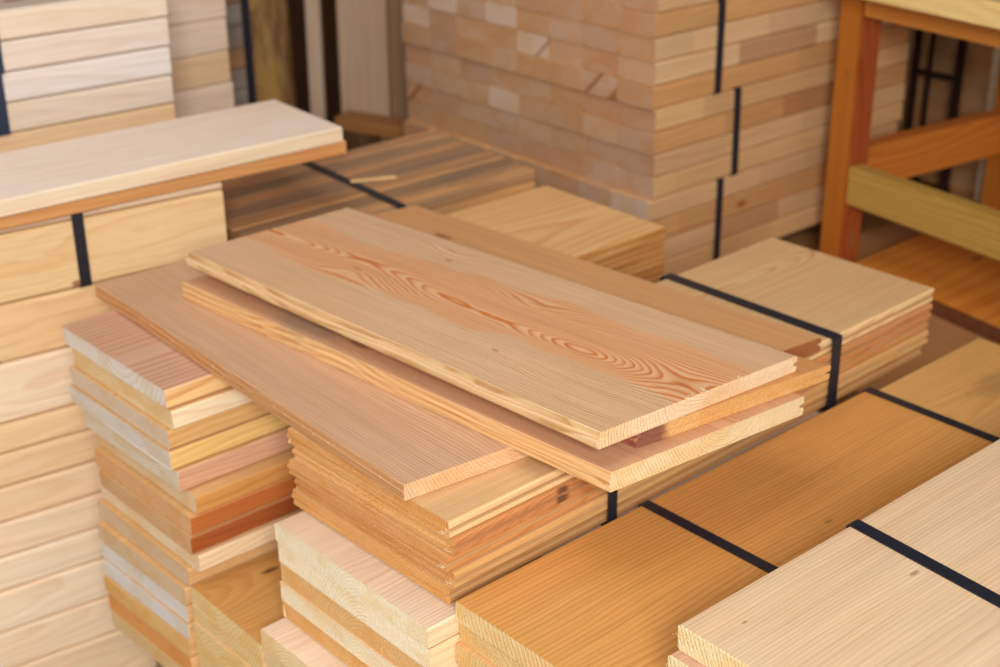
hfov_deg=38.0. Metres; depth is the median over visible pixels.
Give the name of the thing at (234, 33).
timber
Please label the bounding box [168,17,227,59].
timber
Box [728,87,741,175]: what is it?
strap
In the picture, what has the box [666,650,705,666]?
board
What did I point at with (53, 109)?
timber
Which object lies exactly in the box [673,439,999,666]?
board
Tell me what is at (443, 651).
board
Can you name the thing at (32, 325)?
plank
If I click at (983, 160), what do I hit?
timber
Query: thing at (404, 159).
wooden board
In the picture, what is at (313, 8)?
plank
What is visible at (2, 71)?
strap
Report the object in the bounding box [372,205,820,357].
wooden floorboards
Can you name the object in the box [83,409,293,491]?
board
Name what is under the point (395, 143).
wooden board
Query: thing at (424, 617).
board
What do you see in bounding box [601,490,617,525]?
strap
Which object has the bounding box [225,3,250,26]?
timber
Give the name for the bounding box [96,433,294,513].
board
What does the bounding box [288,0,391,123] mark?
wall
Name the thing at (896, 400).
strap
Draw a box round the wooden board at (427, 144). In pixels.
[223,135,459,200]
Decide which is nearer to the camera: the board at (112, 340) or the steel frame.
the board at (112, 340)
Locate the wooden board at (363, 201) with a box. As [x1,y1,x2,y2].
[233,158,519,238]
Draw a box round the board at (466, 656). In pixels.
[455,641,497,666]
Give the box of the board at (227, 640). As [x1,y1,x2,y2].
[192,604,268,666]
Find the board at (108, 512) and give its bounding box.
[98,498,277,586]
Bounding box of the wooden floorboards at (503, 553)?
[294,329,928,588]
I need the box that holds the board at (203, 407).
[72,348,251,429]
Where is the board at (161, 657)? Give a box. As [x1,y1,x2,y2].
[111,611,181,666]
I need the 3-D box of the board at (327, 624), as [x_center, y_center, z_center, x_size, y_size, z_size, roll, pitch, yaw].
[0.088,0.253,1.858,0.700,0.026,0.284,-21,31,-37]
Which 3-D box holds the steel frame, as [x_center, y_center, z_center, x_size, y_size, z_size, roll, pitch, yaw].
[0.965,-0.528,3.229,0.026,0.430,0.130,-20,31,-36]
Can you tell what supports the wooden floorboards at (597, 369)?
on the wooden floorboards at (808, 372)
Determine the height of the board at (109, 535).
0.026 m
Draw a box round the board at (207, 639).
[193,620,247,666]
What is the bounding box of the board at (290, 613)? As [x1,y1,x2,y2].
[282,600,368,666]
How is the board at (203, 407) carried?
on the board at (169, 438)
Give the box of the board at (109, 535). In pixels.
[97,521,277,604]
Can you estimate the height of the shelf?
0.030 m
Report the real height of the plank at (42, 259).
0.101 m
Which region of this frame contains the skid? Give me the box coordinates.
[806,210,865,232]
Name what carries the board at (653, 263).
on the board at (653, 276)
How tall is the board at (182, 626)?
0.026 m
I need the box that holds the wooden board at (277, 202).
[224,146,489,221]
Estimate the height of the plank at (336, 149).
0.022 m
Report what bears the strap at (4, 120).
attached to the timber at (27, 83)
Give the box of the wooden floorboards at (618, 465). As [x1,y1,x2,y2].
[182,275,803,492]
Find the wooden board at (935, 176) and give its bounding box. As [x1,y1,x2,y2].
[919,169,951,185]
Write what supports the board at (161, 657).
on the bearer
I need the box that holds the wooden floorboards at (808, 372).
[619,356,830,447]
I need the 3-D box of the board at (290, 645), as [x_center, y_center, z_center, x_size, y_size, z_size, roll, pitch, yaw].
[0.096,0.301,1.887,0.782,0.026,0.287,-21,31,-37]
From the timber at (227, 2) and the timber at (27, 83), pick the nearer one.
the timber at (27, 83)
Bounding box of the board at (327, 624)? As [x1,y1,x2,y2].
[280,581,397,666]
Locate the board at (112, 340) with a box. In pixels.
[63,310,230,408]
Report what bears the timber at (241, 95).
on the timber
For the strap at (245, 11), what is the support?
attached to the timber
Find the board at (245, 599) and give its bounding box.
[191,550,284,661]
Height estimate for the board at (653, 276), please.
0.021 m
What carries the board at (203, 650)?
on the board at (203, 662)
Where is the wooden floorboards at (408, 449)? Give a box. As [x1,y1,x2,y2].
[95,261,527,500]
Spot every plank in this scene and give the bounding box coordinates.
[0,100,342,217]
[0,139,346,229]
[0,182,221,233]
[0,189,226,303]
[0,270,147,362]
[0,346,73,422]
[0,403,88,452]
[0,428,100,486]
[0,460,100,521]
[0,492,104,556]
[0,527,103,590]
[0,557,108,631]
[0,595,116,666]
[14,629,156,666]
[305,0,326,120]
[336,0,391,141]
[388,0,408,118]
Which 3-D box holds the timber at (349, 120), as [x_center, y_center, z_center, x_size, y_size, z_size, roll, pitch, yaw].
[-0.255,-0.464,3.260,0.252,0.028,0.067,13,28,27]
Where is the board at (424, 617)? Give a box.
[275,411,821,648]
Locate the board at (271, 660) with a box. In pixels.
[264,649,285,666]
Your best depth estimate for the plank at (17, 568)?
2.26 m
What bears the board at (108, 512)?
on the board at (109, 535)
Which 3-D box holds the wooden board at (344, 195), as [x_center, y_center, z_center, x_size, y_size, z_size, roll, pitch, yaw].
[-0.220,-0.237,2.456,0.564,0.020,0.044,-20,31,-36]
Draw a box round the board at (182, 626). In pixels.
[104,559,194,639]
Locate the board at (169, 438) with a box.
[69,365,269,449]
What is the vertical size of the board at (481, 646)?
0.026 m
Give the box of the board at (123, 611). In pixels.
[108,593,199,666]
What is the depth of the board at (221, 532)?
1.91 m
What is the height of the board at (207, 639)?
0.026 m
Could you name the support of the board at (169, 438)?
on the board at (198, 449)
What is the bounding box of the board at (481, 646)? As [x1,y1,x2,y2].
[459,623,523,666]
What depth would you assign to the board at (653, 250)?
2.27 m
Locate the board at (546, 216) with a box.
[447,185,665,263]
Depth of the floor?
2.93 m
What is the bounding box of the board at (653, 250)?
[597,241,663,269]
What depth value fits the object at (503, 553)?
1.65 m
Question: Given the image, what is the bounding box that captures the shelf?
[855,233,999,344]
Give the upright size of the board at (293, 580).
0.026 m
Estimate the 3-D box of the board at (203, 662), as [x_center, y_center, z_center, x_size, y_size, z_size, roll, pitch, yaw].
[-0.179,0.399,2.000,0.440,0.026,0.168,-20,31,-36]
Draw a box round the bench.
[819,0,999,262]
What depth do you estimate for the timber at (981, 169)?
3.20 m
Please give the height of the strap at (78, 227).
0.118 m
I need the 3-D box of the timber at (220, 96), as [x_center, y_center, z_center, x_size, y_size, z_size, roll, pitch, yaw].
[-0.759,-0.412,2.718,0.506,0.061,0.160,-20,31,-36]
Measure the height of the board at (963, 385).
0.026 m
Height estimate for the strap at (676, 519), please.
0.109 m
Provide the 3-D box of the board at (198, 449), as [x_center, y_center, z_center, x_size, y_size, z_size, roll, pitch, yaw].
[-0.329,0.057,2.045,0.465,0.026,0.265,-20,31,-37]
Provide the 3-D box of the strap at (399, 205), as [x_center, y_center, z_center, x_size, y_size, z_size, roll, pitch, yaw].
[-0.257,-0.228,2.489,0.017,0.067,0.316,-18,30,-34]
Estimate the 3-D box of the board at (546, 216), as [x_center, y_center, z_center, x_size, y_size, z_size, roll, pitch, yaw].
[0.016,-0.145,2.277,0.406,0.022,0.283,-20,31,-36]
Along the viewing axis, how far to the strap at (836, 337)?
1.96 m
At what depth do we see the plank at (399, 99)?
3.43 m
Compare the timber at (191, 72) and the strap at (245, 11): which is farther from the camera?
the strap at (245, 11)
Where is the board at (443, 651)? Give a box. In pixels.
[278,542,459,666]
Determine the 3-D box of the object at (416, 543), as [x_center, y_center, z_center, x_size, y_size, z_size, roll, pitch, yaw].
[0.180,0.070,1.900,0.916,0.020,0.291,-21,32,-38]
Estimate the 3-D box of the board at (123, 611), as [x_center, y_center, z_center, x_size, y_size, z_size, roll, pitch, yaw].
[-0.307,0.346,2.140,0.479,0.026,0.216,-20,31,-37]
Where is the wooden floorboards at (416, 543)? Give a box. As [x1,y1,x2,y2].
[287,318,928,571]
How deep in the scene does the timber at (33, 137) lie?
2.40 m
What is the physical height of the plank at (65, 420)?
0.045 m
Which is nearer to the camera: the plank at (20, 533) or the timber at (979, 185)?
the plank at (20, 533)
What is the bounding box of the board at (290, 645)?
[260,617,348,666]
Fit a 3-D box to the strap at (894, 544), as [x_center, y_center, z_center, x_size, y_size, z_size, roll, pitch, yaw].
[0.455,0.309,1.414,0.016,0.146,0.310,-18,30,-33]
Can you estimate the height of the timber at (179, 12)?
0.061 m
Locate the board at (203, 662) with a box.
[199,654,212,666]
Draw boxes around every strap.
[0,44,4,73]
[0,74,10,135]
[71,212,91,287]
[240,0,256,103]
[302,162,405,208]
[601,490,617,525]
[638,500,777,572]
[660,273,842,411]
[712,1,725,94]
[713,178,723,259]
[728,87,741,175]
[846,519,999,607]
[861,387,999,441]
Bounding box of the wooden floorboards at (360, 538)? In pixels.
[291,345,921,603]
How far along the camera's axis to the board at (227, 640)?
1.84 m
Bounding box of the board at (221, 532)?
[99,469,300,554]
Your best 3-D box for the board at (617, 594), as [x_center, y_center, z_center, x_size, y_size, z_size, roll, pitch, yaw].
[0.308,0.227,1.665,0.729,0.026,0.250,-21,31,-37]
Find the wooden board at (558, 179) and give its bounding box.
[547,167,583,196]
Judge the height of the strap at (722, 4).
0.166 m
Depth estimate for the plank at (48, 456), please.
2.19 m
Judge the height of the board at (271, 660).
0.026 m
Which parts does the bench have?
leg, rail, rail, leg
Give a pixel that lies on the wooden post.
(270, 22)
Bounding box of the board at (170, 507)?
[94,446,296,534]
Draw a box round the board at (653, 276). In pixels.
[636,267,662,282]
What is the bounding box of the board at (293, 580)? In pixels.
[280,562,459,666]
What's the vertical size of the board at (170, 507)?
0.026 m
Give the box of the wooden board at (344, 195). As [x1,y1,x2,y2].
[226,152,503,239]
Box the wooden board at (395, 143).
[221,129,448,191]
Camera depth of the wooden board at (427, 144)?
2.56 m
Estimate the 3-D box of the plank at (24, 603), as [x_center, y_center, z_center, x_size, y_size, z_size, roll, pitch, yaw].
[-0.790,0.382,2.349,0.752,0.069,0.222,-16,29,-31]
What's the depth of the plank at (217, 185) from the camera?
2.14 m
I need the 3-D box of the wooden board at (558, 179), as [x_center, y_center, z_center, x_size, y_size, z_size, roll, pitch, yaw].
[0.397,-0.383,2.938,0.740,0.040,0.088,-20,31,-36]
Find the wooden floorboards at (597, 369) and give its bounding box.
[185,208,796,449]
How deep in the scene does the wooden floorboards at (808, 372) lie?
1.62 m
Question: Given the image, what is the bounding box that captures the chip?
[350,175,395,182]
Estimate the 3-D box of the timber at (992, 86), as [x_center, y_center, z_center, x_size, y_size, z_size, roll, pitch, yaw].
[1.229,-0.565,3.227,0.400,0.044,0.074,-20,31,-36]
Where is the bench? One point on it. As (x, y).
(864, 173)
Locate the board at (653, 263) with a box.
[616,254,663,276]
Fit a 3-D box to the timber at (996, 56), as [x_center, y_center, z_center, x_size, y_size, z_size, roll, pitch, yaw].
[1.228,-0.647,3.190,0.400,0.044,0.074,-20,31,-36]
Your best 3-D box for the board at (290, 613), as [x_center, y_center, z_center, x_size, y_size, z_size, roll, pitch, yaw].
[0.087,0.278,1.870,0.702,0.026,0.290,-21,31,-37]
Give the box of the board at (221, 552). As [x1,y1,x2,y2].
[100,483,303,571]
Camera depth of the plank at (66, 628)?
2.31 m
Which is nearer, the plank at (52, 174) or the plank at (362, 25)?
the plank at (52, 174)
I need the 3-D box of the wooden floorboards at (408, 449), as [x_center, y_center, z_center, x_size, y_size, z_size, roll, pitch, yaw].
[-0.226,0.020,1.865,0.282,0.020,0.755,-20,31,-36]
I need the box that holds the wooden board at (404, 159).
[224,141,474,210]
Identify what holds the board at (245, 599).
on the board at (227, 640)
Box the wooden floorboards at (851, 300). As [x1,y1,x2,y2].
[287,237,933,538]
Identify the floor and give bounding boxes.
[781,177,998,412]
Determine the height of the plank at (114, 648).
0.097 m
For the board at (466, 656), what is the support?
on the board
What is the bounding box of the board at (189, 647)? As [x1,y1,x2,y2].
[103,574,198,656]
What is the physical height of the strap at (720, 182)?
0.166 m
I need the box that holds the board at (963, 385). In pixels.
[880,338,999,437]
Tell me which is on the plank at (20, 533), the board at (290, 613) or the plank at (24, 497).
the plank at (24, 497)
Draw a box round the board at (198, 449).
[69,384,289,470]
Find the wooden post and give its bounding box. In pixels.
[249,0,297,108]
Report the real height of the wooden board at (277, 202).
0.020 m
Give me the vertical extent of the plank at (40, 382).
0.092 m
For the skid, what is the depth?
3.06 m
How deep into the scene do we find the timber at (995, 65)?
3.11 m
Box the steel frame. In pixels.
[904,28,967,193]
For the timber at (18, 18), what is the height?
0.047 m
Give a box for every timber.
[0,0,166,40]
[0,17,169,71]
[0,103,175,152]
[2,46,171,102]
[6,75,173,131]
[164,0,225,25]
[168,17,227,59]
[169,50,230,92]
[173,81,234,118]
[225,0,239,4]
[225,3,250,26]
[227,25,252,48]
[227,46,253,69]
[230,67,255,90]
[233,88,256,106]
[335,110,407,138]
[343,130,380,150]
[974,181,982,201]
[977,162,985,182]
[979,157,986,162]
[986,102,993,110]
[987,82,996,102]
[990,61,999,82]
[993,47,999,61]
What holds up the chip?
on the wooden board at (344, 195)
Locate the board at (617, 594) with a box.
[456,392,993,666]
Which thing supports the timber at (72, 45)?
on the timber at (27, 83)
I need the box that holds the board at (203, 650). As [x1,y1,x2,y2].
[196,638,227,666]
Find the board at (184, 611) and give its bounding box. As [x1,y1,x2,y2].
[102,542,194,622]
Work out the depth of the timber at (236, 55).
3.04 m
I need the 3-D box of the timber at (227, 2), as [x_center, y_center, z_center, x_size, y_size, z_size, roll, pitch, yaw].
[-0.835,-0.639,2.864,0.690,0.044,0.160,-20,31,-36]
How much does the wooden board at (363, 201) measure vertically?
0.020 m
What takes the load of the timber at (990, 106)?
on the timber

